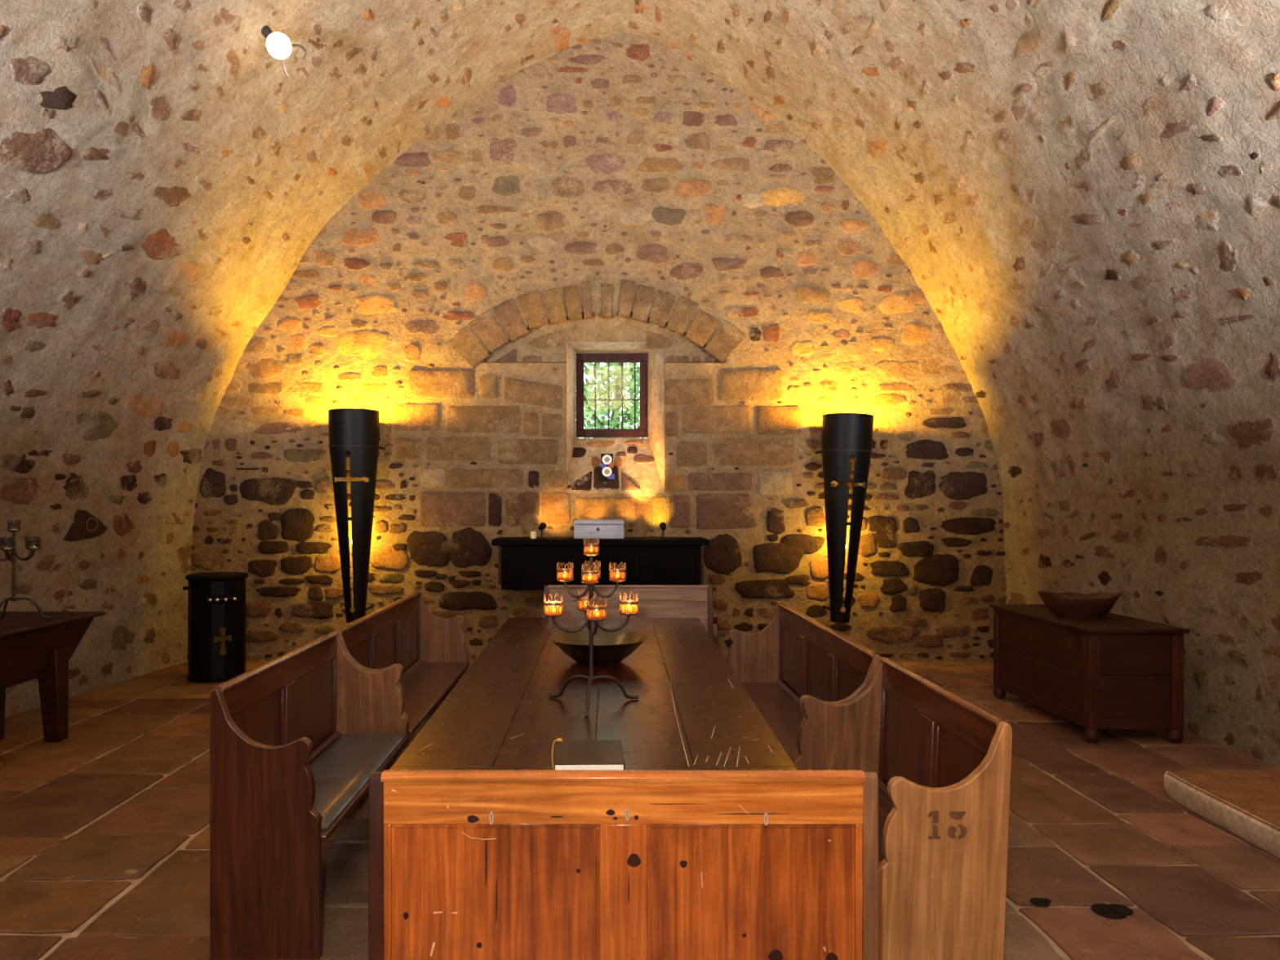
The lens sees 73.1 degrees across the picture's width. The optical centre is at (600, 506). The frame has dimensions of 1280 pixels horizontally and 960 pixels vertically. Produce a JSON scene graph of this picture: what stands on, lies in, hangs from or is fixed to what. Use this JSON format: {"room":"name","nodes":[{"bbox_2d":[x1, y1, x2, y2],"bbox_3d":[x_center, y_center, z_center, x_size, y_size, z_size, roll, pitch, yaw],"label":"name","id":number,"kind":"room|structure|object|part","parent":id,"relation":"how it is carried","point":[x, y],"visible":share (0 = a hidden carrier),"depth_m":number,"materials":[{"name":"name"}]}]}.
{"room":"church","nodes":[
{"label":"church","id":0,"kind":"room"},
{"bbox_2d":[0,437,202,717],"bbox_3d":[-4.485,0.519,3.662,0.459,2.262,11.329,0,0,2],"label":"wall","id":1,"kind":"structure","parent":0,"point":[114,526],"depth_m":7.50,"materials":[{"name":"beige stone"}]},
{"bbox_2d":[186,32,1006,662],"bbox_3d":[0.087,-1.700,8.899,9.275,6.700,0.168,0,0,0],"label":"wall","id":2,"kind":"structure","parent":0,"point":[614,187],"depth_m":8.85,"materials":[{"name":"beige stone"}]},
{"bbox_2d":[328,408,385,622],"bbox_3d":[-2.450,0.100,8.598,0.518,2.105,0.524,0,0,0],"label":"torch","id":3,"kind":"object","parent":2,"relation":"attached to","point":[356,431],"visible":1,"depth_m":8.44,"materials":[{"name":"black metal"}]},
{"bbox_2d":[564,342,664,493],"bbox_3d":[0.140,-0.918,9.083,1.044,1.574,0.474,0,0,0],"label":"window niche","id":4,"kind":"object","parent":2,"relation":"in","point":[638,464],"depth_m":9.07,"materials":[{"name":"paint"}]},
{"bbox_2d":[600,453,614,479],"bbox_3d":[0.077,-0.406,8.882,0.139,0.271,0.037,0,0,0],"label":"plaque","id":5,"kind":"object","parent":4,"relation":"attached to","point":[606,460],"visible":1,"depth_m":8.87,"materials":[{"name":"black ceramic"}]},
{"bbox_3d":[0.077,-0.360,8.875,0.139,0.162,0.010,0,0,0],"label":"blue panel","id":6,"kind":"part","parent":5,"relation":"part of","materials":[{"name":"paint"}]},
{"bbox_3d":[0.110,-0.426,8.879,0.050,0.062,0.003,0,0,0],"label":"red panel","id":7,"kind":"part","parent":5,"relation":"part of","materials":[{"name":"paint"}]},
{"bbox_2d":[815,413,874,622],"bbox_3d":[2.459,0.121,8.598,0.506,2.065,0.516,0,0,1],"label":"torch","id":8,"kind":"object","parent":2,"relation":"attached to","point":[844,435],"visible":1,"depth_m":8.44,"materials":[{"name":"black metal"}]},
{"bbox_2d":[575,352,648,438],"bbox_3d":[-0.300,-1.850,9.415,10.200,7.100,0.170,0,0,0],"label":"wall","id":9,"kind":"structure","parent":0,"point":[575,353],"depth_m":9.36,"materials":[{"name":"beige stone"}]},
{"bbox_2d":[576,353,648,438],"bbox_3d":[0.126,-1.193,9.350,0.774,0.972,0.159,0,0,0],"label":"window","id":10,"kind":"structure","parent":9,"relation":"in","point":[642,358],"depth_m":9.29,"materials":[{"name":"brown wood"}]},
{"bbox_2d":[0,0,1279,457],"bbox_3d":[-0.211,-2.669,3.571,8.611,4.446,11.191,0,0,0],"label":"ceiling","id":11,"kind":"structure","parent":0,"point":[1082,196],"depth_m":6.44,"materials":[{"name":"beige stone"}]},
{"bbox_2d":[261,25,306,77],"bbox_3d":[-2.230,-3.223,6.074,0.318,0.326,0.168,0,0,-27],"label":"lamp","id":12,"kind":"object","parent":11,"relation":"attached to","point":[278,45],"visible":1,"depth_m":6.02,"materials":[{"name":"white glass"}]},
{"bbox_3d":[-2.256,-3.235,6.060,0.170,0.170,0.170,0,0,0],"label":"bulb","id":13,"kind":"part","parent":12,"relation":"part of","materials":[{"name":"white glass"}]},
{"bbox_2d":[0,661,1279,959],"bbox_3d":[-0.350,1.695,3.610,9.900,0.209,11.620,0,0,0],"label":"floor","id":14,"kind":"structure","parent":0,"point":[104,827],"depth_m":4.06,"materials":[{"name":"stone"}]},
{"bbox_2d":[0,611,105,742],"bbox_3d":[-3.945,1.173,5.350,0.790,0.837,1.700,0,0,0],"label":"table","id":15,"kind":"object","parent":14,"relation":"on","point":[33,646],"visible":1,"depth_m":5.78,"materials":[{"name":"brown wood"}]},
{"bbox_3d":[-4.130,1.276,5.845,0.144,0.632,0.153,0,0,0],"label":"leg","id":16,"kind":"part","parent":15,"relation":"part of","materials":[{"name":"brown wood"}]},
{"bbox_2d":[0,519,52,618],"bbox_3d":[-3.850,0.419,5.655,0.373,0.666,0.376,0,0,0],"label":"candelabra","id":17,"kind":"object","parent":15,"relation":"on","point":[11,540],"visible":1,"depth_m":5.67,"materials":[{"name":"metal"}]},
{"bbox_2d":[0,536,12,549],"bbox_3d":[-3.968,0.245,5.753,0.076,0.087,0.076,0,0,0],"label":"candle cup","id":18,"kind":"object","parent":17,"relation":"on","point":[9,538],"depth_m":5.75,"materials":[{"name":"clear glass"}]},
{"bbox_3d":[-3.913,0.318,5.638,0.111,0.080,0.089,0,0,0],"label":"arm","id":19,"kind":"part","parent":17,"relation":"part of","materials":[{"name":"metal"}]},
{"bbox_2d":[0,537,14,551],"bbox_3d":[-3.816,0.245,5.558,0.076,0.087,0.076,0,0,0],"label":"candle cup","id":20,"kind":"object","parent":17,"relation":"on","point":[3,543],"depth_m":5.54,"materials":[{"name":"clear glass"}]},
{"bbox_3d":[-3.837,0.318,5.616,0.012,0.080,0.136,0,0,-20],"label":"arm","id":21,"kind":"part","parent":17,"relation":"part of","materials":[{"name":"metal"}]},
{"bbox_2d":[7,519,20,532],"bbox_3d":[-3.860,0.127,5.680,0.072,0.082,0.072,0,0,0],"label":"candle cup","id":22,"kind":"object","parent":17,"relation":"on","point":[11,524],"depth_m":5.66,"materials":[{"name":"clear glass"}]},
{"bbox_3d":[-3.860,0.397,5.680,0.028,0.460,0.028,0,0,0],"label":"stem","id":23,"kind":"part","parent":17,"relation":"part of","materials":[{"name":"metal"}]},
{"bbox_3d":[-3.841,0.318,5.745,0.013,0.080,0.137,0,0,16],"label":"arm","id":24,"kind":"part","parent":17,"relation":"part of","materials":[{"name":"metal"}]},
{"bbox_3d":[-3.792,0.318,5.682,0.137,0.080,0.018,0,0,0],"label":"arm","id":25,"kind":"part","parent":17,"relation":"part of","materials":[{"name":"metal"}]},
{"bbox_2d":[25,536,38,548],"bbox_3d":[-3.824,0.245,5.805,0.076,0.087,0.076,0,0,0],"label":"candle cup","id":26,"kind":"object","parent":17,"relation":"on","point":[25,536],"depth_m":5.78,"materials":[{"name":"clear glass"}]},
{"bbox_2d":[26,536,40,550],"bbox_3d":[-3.730,0.245,5.684,0.076,0.087,0.076,0,0,0],"label":"candle cup","id":27,"kind":"object","parent":17,"relation":"on","point":[31,542],"depth_m":5.67,"materials":[{"name":"clear glass"}]},
{"bbox_3d":[-3.710,1.276,5.845,0.144,0.632,0.153,0,0,0],"label":"leg","id":28,"kind":"part","parent":15,"relation":"part of","materials":[{"name":"brown wood"}]},
{"bbox_2d":[182,571,248,683],"bbox_3d":[-3.579,1.113,8.004,0.569,0.975,0.565,0,0,0],"label":"metal bin","id":29,"kind":"object","parent":14,"relation":"on","point":[216,601],"visible":0.95,"depth_m":7.82,"materials":[{"name":"black metal"}]},
{"bbox_3d":[-3.560,0.648,8.020,0.532,0.047,0.532,0,0,0],"label":"lid","id":30,"kind":"part","parent":29,"relation":"part of","materials":[{"name":"black metal"}]},
{"bbox_2d":[209,631,409,959],"bbox_3d":[-1.176,1.119,3.735,0.408,0.961,1.410,0,0,0],"label":"bench","id":31,"kind":"object","parent":14,"relation":"on","point":[268,722],"visible":0.92,"depth_m":3.03,"materials":[{"name":"brown wood"}]},
{"bbox_3d":[-1.357,1.032,3.381,0.015,0.540,0.598,0,0,0],"label":"panel","id":32,"kind":"part","parent":31,"relation":"part of","materials":[{"name":"red wood"}]},
{"bbox_3d":[-1.358,0.649,3.735,0.044,0.021,1.346,0,0,0],"label":"cap rail","id":33,"kind":"part","parent":31,"relation":"part of","materials":[{"name":"brown wood"}]},
{"bbox_3d":[-1.358,0.710,3.735,0.026,0.109,1.338,0,0,0],"label":"rail","id":34,"kind":"part","parent":31,"relation":"part of","materials":[{"name":"red wood"}]},
{"bbox_3d":[-1.357,1.032,4.089,0.015,0.540,0.598,0,0,0],"label":"panel","id":35,"kind":"part","parent":31,"relation":"part of","materials":[{"name":"red wood"}]},
{"bbox_2d":[308,733,406,830],"bbox_3d":[-1.146,1.154,3.750,0.322,0.029,1.270,0,0,0],"label":"seat pad","id":36,"kind":"object","parent":31,"relation":"on","point":[341,771],"visible":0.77,"depth_m":3.79,"materials":[{"name":"grey leather"}]},
{"bbox_3d":[-1.159,1.183,3.735,0.373,0.025,1.338,0,0,0],"label":"seat","id":37,"kind":"part","parent":31,"relation":"part of","materials":[{"name":"red wood"}]},
{"bbox_2d":[334,591,469,745],"bbox_3d":[-1.184,1.119,5.495,0.408,0.961,2.050,0,0,0],"label":"bench","id":38,"kind":"object","parent":14,"relation":"on","point":[431,655],"visible":0.56,"depth_m":5.79,"materials":[{"name":"brown wood"}]},
{"bbox_3d":[-1.365,1.032,4.823,0.015,0.540,0.601,0,0,0],"label":"panel","id":39,"kind":"part","parent":38,"relation":"part of","materials":[{"name":"red wood"}]},
{"bbox_3d":[-1.366,0.649,5.495,0.044,0.021,1.986,0,0,0],"label":"cap rail","id":40,"kind":"part","parent":38,"relation":"part of","materials":[{"name":"brown wood"}]},
{"bbox_3d":[-1.366,0.710,5.495,0.026,0.109,1.978,0,0,0],"label":"rail","id":41,"kind":"part","parent":38,"relation":"part of","materials":[{"name":"red wood"}]},
{"bbox_3d":[-1.365,1.032,5.495,0.015,0.540,0.551,0,0,0],"label":"panel","id":42,"kind":"part","parent":38,"relation":"part of","materials":[{"name":"red wood"}]},
{"bbox_3d":[-1.365,1.032,6.167,0.015,0.540,0.601,0,0,0],"label":"panel","id":43,"kind":"part","parent":38,"relation":"part of","materials":[{"name":"red wood"}]},
{"bbox_3d":[-1.167,1.183,5.495,0.373,0.025,1.978,0,0,0],"label":"seat","id":44,"kind":"part","parent":38,"relation":"part of","materials":[{"name":"red wood"}]},
{"bbox_2d":[389,617,797,769],"bbox_3d":[0.025,1.216,4.530,1.433,0.753,3.940,0,0,0],"label":"tabletop","id":45,"kind":"object","parent":14,"relation":"on","point":[691,711],"visible":0.66,"depth_m":3.56,"materials":[{"name":"brown wood"}]},
{"bbox_2d":[551,737,624,769],"bbox_3d":[-0.043,0.820,2.849,0.236,0.038,0.311,0,0,-1],"label":"book","id":46,"kind":"object","parent":45,"relation":"on","point":[606,754],"visible":0.8,"depth_m":2.82,"materials":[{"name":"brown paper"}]},
{"bbox_2d":[542,537,639,715],"bbox_3d":[-0.063,0.485,3.688,0.381,0.705,0.396,0,0,37],"label":"candelabra","id":47,"kind":"object","parent":45,"relation":"on","point":[594,613],"visible":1,"depth_m":3.65,"materials":[{"name":"metal"}]},
{"bbox_2d":[542,592,563,617],"bbox_3d":[-0.198,0.418,3.642,0.085,0.097,0.085,0,0,0],"label":"candle cup","id":48,"kind":"object","parent":47,"relation":"on","point":[554,608],"depth_m":3.61,"materials":[{"name":"orange glass"}]},
{"bbox_2d":[556,561,573,582],"bbox_3d":[-0.150,0.279,3.669,0.072,0.082,0.072,0,0,0],"label":"candle cup","id":49,"kind":"object","parent":47,"relation":"on","point":[563,575],"depth_m":3.64,"materials":[{"name":"orange glass"}]},
{"bbox_3d":[-0.121,0.495,3.653,0.169,0.081,0.013,0,0,-8],"label":"arm","id":50,"kind":"part","parent":47,"relation":"part of","materials":[{"name":"metal"}]},
{"bbox_3d":[-0.097,0.350,3.667,0.119,0.080,0.013,0,0,2],"label":"arm","id":51,"kind":"part","parent":47,"relation":"part of","materials":[{"name":"metal"}]},
{"bbox_2d":[577,589,595,612],"bbox_3d":[-0.061,0.418,3.825,0.085,0.097,0.085,0,0,0],"label":"candle cup","id":52,"kind":"object","parent":47,"relation":"on","point":[581,602],"depth_m":3.80,"materials":[{"name":"orange glass"}]},
{"bbox_3d":[-0.050,0.495,3.748,0.013,0.081,0.169,0,0,-8],"label":"arm","id":53,"kind":"part","parent":47,"relation":"part of","materials":[{"name":"metal"}]},
{"bbox_2d":[581,563,598,584],"bbox_3d":[-0.042,0.279,3.553,0.072,0.082,0.072,0,0,0],"label":"candle cup","id":54,"kind":"object","parent":47,"relation":"on","point":[588,577],"depth_m":3.53,"materials":[{"name":"orange glass"}]},
{"bbox_3d":[-0.040,0.350,3.606,0.013,0.080,0.119,0,0,2],"label":"arm","id":55,"kind":"part","parent":47,"relation":"part of","materials":[{"name":"metal"}]},
{"bbox_3d":[-0.038,0.478,3.665,0.028,0.539,0.028,0,0,0],"label":"stem","id":56,"kind":"part","parent":47,"relation":"part of","materials":[{"name":"metal"}]},
{"bbox_2d":[583,537,599,555],"bbox_3d":[-0.038,0.171,3.665,0.068,0.077,0.068,0,0,0],"label":"candle cup","id":57,"kind":"object","parent":47,"relation":"on","point":[589,549],"depth_m":3.64,"materials":[{"name":"orange glass"}]},
{"bbox_2d":[584,560,600,578],"bbox_3d":[-0.034,0.279,3.777,0.072,0.082,0.072,0,0,0],"label":"candle cup","id":58,"kind":"object","parent":47,"relation":"on","point":[599,562],"depth_m":3.76,"materials":[{"name":"orange glass"}]},
{"bbox_3d":[-0.026,0.495,3.582,0.013,0.081,0.169,0,0,-8],"label":"arm","id":59,"kind":"part","parent":47,"relation":"part of","materials":[{"name":"metal"}]},
{"bbox_2d":[586,595,606,622],"bbox_3d":[-0.015,0.418,3.505,0.085,0.097,0.085,0,0,0],"label":"candle cup","id":60,"kind":"object","parent":47,"relation":"on","point":[596,613],"depth_m":3.48,"materials":[{"name":"orange glass"}]},
{"bbox_3d":[0.021,0.350,3.663,0.119,0.080,0.013,0,0,2],"label":"arm","id":61,"kind":"part","parent":47,"relation":"part of","materials":[{"name":"metal"}]},
{"bbox_3d":[0.045,0.495,3.677,0.169,0.081,0.013,0,0,-8],"label":"arm","id":62,"kind":"part","parent":47,"relation":"part of","materials":[{"name":"metal"}]},
{"bbox_2d":[608,561,626,582],"bbox_3d":[0.074,0.279,3.661,0.072,0.082,0.072,0,0,0],"label":"candle cup","id":63,"kind":"object","parent":47,"relation":"on","point":[616,575],"depth_m":3.64,"materials":[{"name":"orange glass"}]},
{"bbox_2d":[618,591,638,615],"bbox_3d":[0.122,0.418,3.688,0.085,0.097,0.085,0,0,0],"label":"candle cup","id":64,"kind":"object","parent":47,"relation":"on","point":[626,607],"depth_m":3.66,"materials":[{"name":"orange glass"}]},
{"bbox_2d":[548,630,648,664],"bbox_3d":[-0.010,0.771,4.660,0.536,0.130,0.536,0,0,0],"label":"metal bowl","id":65,"kind":"object","parent":45,"relation":"on","point":[609,647],"visible":0.88,"depth_m":4.55,"materials":[{"name":"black metal"}]},
{"bbox_2d":[491,537,709,589],"bbox_3d":[0.004,0.954,8.515,2.075,1.277,0.630,0,0,0],"label":"altar table","id":66,"kind":"object","parent":14,"relation":"on","point":[523,562],"visible":0.79,"depth_m":8.25,"materials":[{"name":"black wood"}]},
{"bbox_2d":[530,531,536,538],"bbox_3d":[-0.652,0.280,8.420,0.056,0.068,0.056,0,0,0],"label":"stub","id":67,"kind":"object","parent":66,"relation":"on","point":[533,534],"visible":1,"depth_m":8.40,"materials":[{"name":"wax"}]},
{"bbox_2d":[536,522,546,537],"bbox_3d":[-0.577,0.236,8.501,0.100,0.156,0.102,0,0,0],"label":"spot lamp","id":68,"kind":"object","parent":66,"relation":"on","point":[542,526],"visible":1,"depth_m":8.48,"materials":[{"name":"black metal"}]},
{"bbox_2d":[573,520,624,538],"bbox_3d":[-0.012,0.224,8.478,0.488,0.180,0.248,0,0,0],"label":"wooden box","id":69,"kind":"object","parent":66,"relation":"on","point":[601,529],"visible":0.99,"depth_m":8.36,"materials":[{"name":"grey wood"}]},
{"bbox_3d":[-0.012,0.154,8.480,0.488,0.041,0.244,0,0,0],"label":"lid","id":70,"kind":"part","parent":69,"relation":"part of","materials":[{"name":"grey wood"}]},
{"bbox_2d":[657,522,668,537],"bbox_3d":[0.621,0.235,8.500,0.100,0.157,0.101,0,0,0],"label":"spot lamp","id":71,"kind":"object","parent":66,"relation":"on","point":[662,525],"visible":1,"depth_m":8.48,"materials":[{"name":"black metal"}]},
{"bbox_2d":[368,769,878,959],"bbox_3d":[0.056,1.119,2.266,1.225,0.961,0.408,0,0,0],"label":"panel","id":72,"kind":"object","parent":14,"relation":"on","point":[464,864],"visible":1,"depth_m":2.08,"materials":[{"name":"red wood"}]},
{"bbox_3d":[-0.266,1.032,2.084,0.532,0.540,0.015,0,0,0],"label":"panel","id":73,"kind":"part","parent":72,"relation":"part of","materials":[{"name":"orange wood"}]},
{"bbox_3d":[0.056,0.649,2.084,1.161,0.021,0.044,0,0,0],"label":"cap rail","id":74,"kind":"part","parent":72,"relation":"part of","materials":[{"name":"brown wood"}]},
{"bbox_3d":[0.056,0.710,2.084,1.153,0.109,0.027,0,0,0],"label":"rail","id":75,"kind":"part","parent":72,"relation":"part of","materials":[{"name":"brown wood"}]},
{"bbox_3d":[0.363,1.032,2.084,0.505,0.540,0.015,0,0,0],"label":"panel","id":76,"kind":"part","parent":72,"relation":"part of","materials":[{"name":"orange wood"}]},
{"bbox_2d":[541,585,717,646],"bbox_3d":[0.225,1.119,6.804,1.360,0.961,0.408,0,0,0],"label":"bench","id":77,"kind":"object","parent":14,"relation":"on","point":[654,601],"visible":0.35,"depth_m":6.97,"materials":[{"name":"red wood"}]},
{"bbox_3d":[-0.117,1.032,6.986,0.572,0.540,0.015,0,0,0],"label":"panel","id":78,"kind":"part","parent":77,"relation":"part of","materials":[{"name":"brown wood"}]},
{"bbox_3d":[0.225,0.710,6.986,1.288,0.109,0.026,0,0,0],"label":"rail","id":79,"kind":"part","parent":77,"relation":"part of","materials":[{"name":"brown wood"}]},
{"bbox_3d":[0.225,0.649,6.986,1.296,0.021,0.044,0,0,0],"label":"cap rail","id":80,"kind":"part","parent":77,"relation":"part of","materials":[{"name":"brown wood"}]},
{"bbox_3d":[0.567,1.032,6.986,0.572,0.540,0.015,0,0,0],"label":"panel","id":81,"kind":"part","parent":77,"relation":"part of","materials":[{"name":"brown wood"}]},
{"bbox_2d":[728,602,881,760],"bbox_3d":[1.019,1.119,4.745,0.408,0.961,2.050,0,0,0],"label":"bench","id":82,"kind":"object","parent":14,"relation":"on","point":[796,656],"visible":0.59,"depth_m":5.00,"materials":[{"name":"brown wood"}]},
{"bbox_3d":[1.002,1.183,4.745,0.373,0.025,1.978,0,0,0],"label":"seat","id":83,"kind":"part","parent":82,"relation":"part of","materials":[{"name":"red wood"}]},
{"bbox_3d":[1.200,1.032,5.417,0.015,0.540,0.601,0,0,0],"label":"panel","id":84,"kind":"part","parent":82,"relation":"part of","materials":[{"name":"red wood"}]},
{"bbox_3d":[1.200,1.032,4.745,0.015,0.540,0.551,0,0,0],"label":"panel","id":85,"kind":"part","parent":82,"relation":"part of","materials":[{"name":"red wood"}]},
{"bbox_3d":[1.201,0.710,4.745,0.026,0.109,1.978,0,0,0],"label":"rail","id":86,"kind":"part","parent":82,"relation":"part of","materials":[{"name":"red wood"}]},
{"bbox_3d":[1.201,0.649,4.745,0.044,0.021,1.986,0,0,0],"label":"cap rail","id":87,"kind":"part","parent":82,"relation":"part of","materials":[{"name":"brown wood"}]},
{"bbox_3d":[1.200,1.032,4.073,0.015,0.540,0.601,0,0,0],"label":"panel","id":88,"kind":"part","parent":82,"relation":"part of","materials":[{"name":"red wood"}]},
{"bbox_2d":[791,657,1012,959],"bbox_3d":[1.012,1.120,3.115,0.432,0.961,1.131,0,0,0],"label":"bench","id":89,"kind":"object","parent":14,"relation":"on","point":[941,761],"visible":0.92,"depth_m":2.55,"materials":[{"name":"brown wood"}]},
{"bbox_3d":[0.985,1.174,3.115,0.373,0.025,1.058,2,0,0],"label":"seat","id":90,"kind":"part","parent":89,"relation":"part of","materials":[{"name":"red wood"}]},
{"bbox_3d":[1.190,1.032,3.399,0.015,0.540,0.458,2,0,0],"label":"panel","id":91,"kind":"part","parent":89,"relation":"part of","materials":[{"name":"red wood"}]},
{"bbox_3d":[1.204,0.710,3.115,0.026,0.109,1.058,2,0,0],"label":"rail","id":92,"kind":"part","parent":89,"relation":"part of","materials":[{"name":"red wood"}]},
{"bbox_3d":[1.206,0.650,3.115,0.044,0.021,1.066,2,0,0],"label":"cap rail","id":93,"kind":"part","parent":89,"relation":"part of","materials":[{"name":"brown wood"}]},
{"bbox_3d":[1.190,1.032,2.831,0.015,0.540,0.458,2,0,0],"label":"panel","id":94,"kind":"part","parent":89,"relation":"part of","materials":[{"name":"red wood"}]},
{"bbox_2d":[1030,897,1051,906],"bbox_3d":[1.770,1.585,3.461,0.085,0.010,0.072,0,0,0],"label":"stain","id":95,"kind":"object","parent":14,"relation":"on","point":[1043,902],"visible":1,"depth_m":3.46,"materials":[{"name":"black"}]},
{"bbox_2d":[989,604,1189,743],"bbox_3d":[3.592,1.206,6.485,0.675,0.772,1.470,0,0,0],"label":"chest","id":96,"kind":"object","parent":14,"relation":"on","point":[1113,671],"visible":0.97,"depth_m":5.80,"materials":[{"name":"brown wood"}]},
{"bbox_3d":[3.317,1.175,7.162,0.075,0.651,0.075,0,0,0],"label":"corner post","id":97,"kind":"part","parent":96,"relation":"part of","materials":[{"name":"brown wood"}]},
{"bbox_2d":[1037,591,1120,618],"bbox_3d":[3.560,0.728,6.420,0.566,0.183,0.422,0,0,12],"label":"wooden bowl","id":98,"kind":"object","parent":96,"relation":"on","point":[1070,605],"visible":1,"depth_m":6.30,"materials":[{"name":"brown wood"}]},
{"bbox_3d":[3.592,0.834,6.485,0.675,0.028,1.470,0,0,0],"label":"lid","id":99,"kind":"part","parent":96,"relation":"part of","materials":[{"name":"brown wood"}]},
{"bbox_3d":[3.317,1.175,5.817,0.075,0.651,0.075,0,0,0],"label":"corner post","id":100,"kind":"part","parent":96,"relation":"part of","materials":[{"name":"brown wood"}]},
{"bbox_3d":[3.873,1.175,5.817,0.075,0.651,0.075,0,0,0],"label":"corner post","id":101,"kind":"part","parent":96,"relation":"part of","materials":[{"name":"brown wood"}]},
{"bbox_2d":[1090,903,1133,919],"bbox_3d":[2.011,1.585,3.384,0.157,0.010,0.124,0,0,0],"label":"stain","id":102,"kind":"object","parent":14,"relation":"on","point":[1113,910],"visible":1,"depth_m":3.38,"materials":[{"name":"black"}]},
{"bbox_2d":[1164,770,1279,859],"bbox_3d":[3.651,1.529,3.340,1.254,0.162,2.879,0,0,0],"label":"step","id":103,"kind":"structure","parent":14,"relation":"on","point":[1245,803],"depth_m":4.35,"materials":[{"name":"stone"}]},
{"bbox_2d":[995,417,1279,767],"bbox_3d":[4.104,0.545,3.597,0.157,2.210,11.193,0,0,0],"label":"wall","id":104,"kind":"structure","parent":0,"point":[1185,527],"depth_m":6.08,"materials":[{"name":"beige stone"}]},
{"label":"outside","id":105,"kind":"structure","parent":0,"visible":0},
{"bbox_2d":[575,355,646,438],"bbox_3d":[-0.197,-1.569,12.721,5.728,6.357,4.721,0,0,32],"label":"window pane","id":106,"kind":"object","parent":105,"point":[602,408],"visible":0.18,"depth_m":12.26,"materials":[{"name":"clear glass"}]}
]}

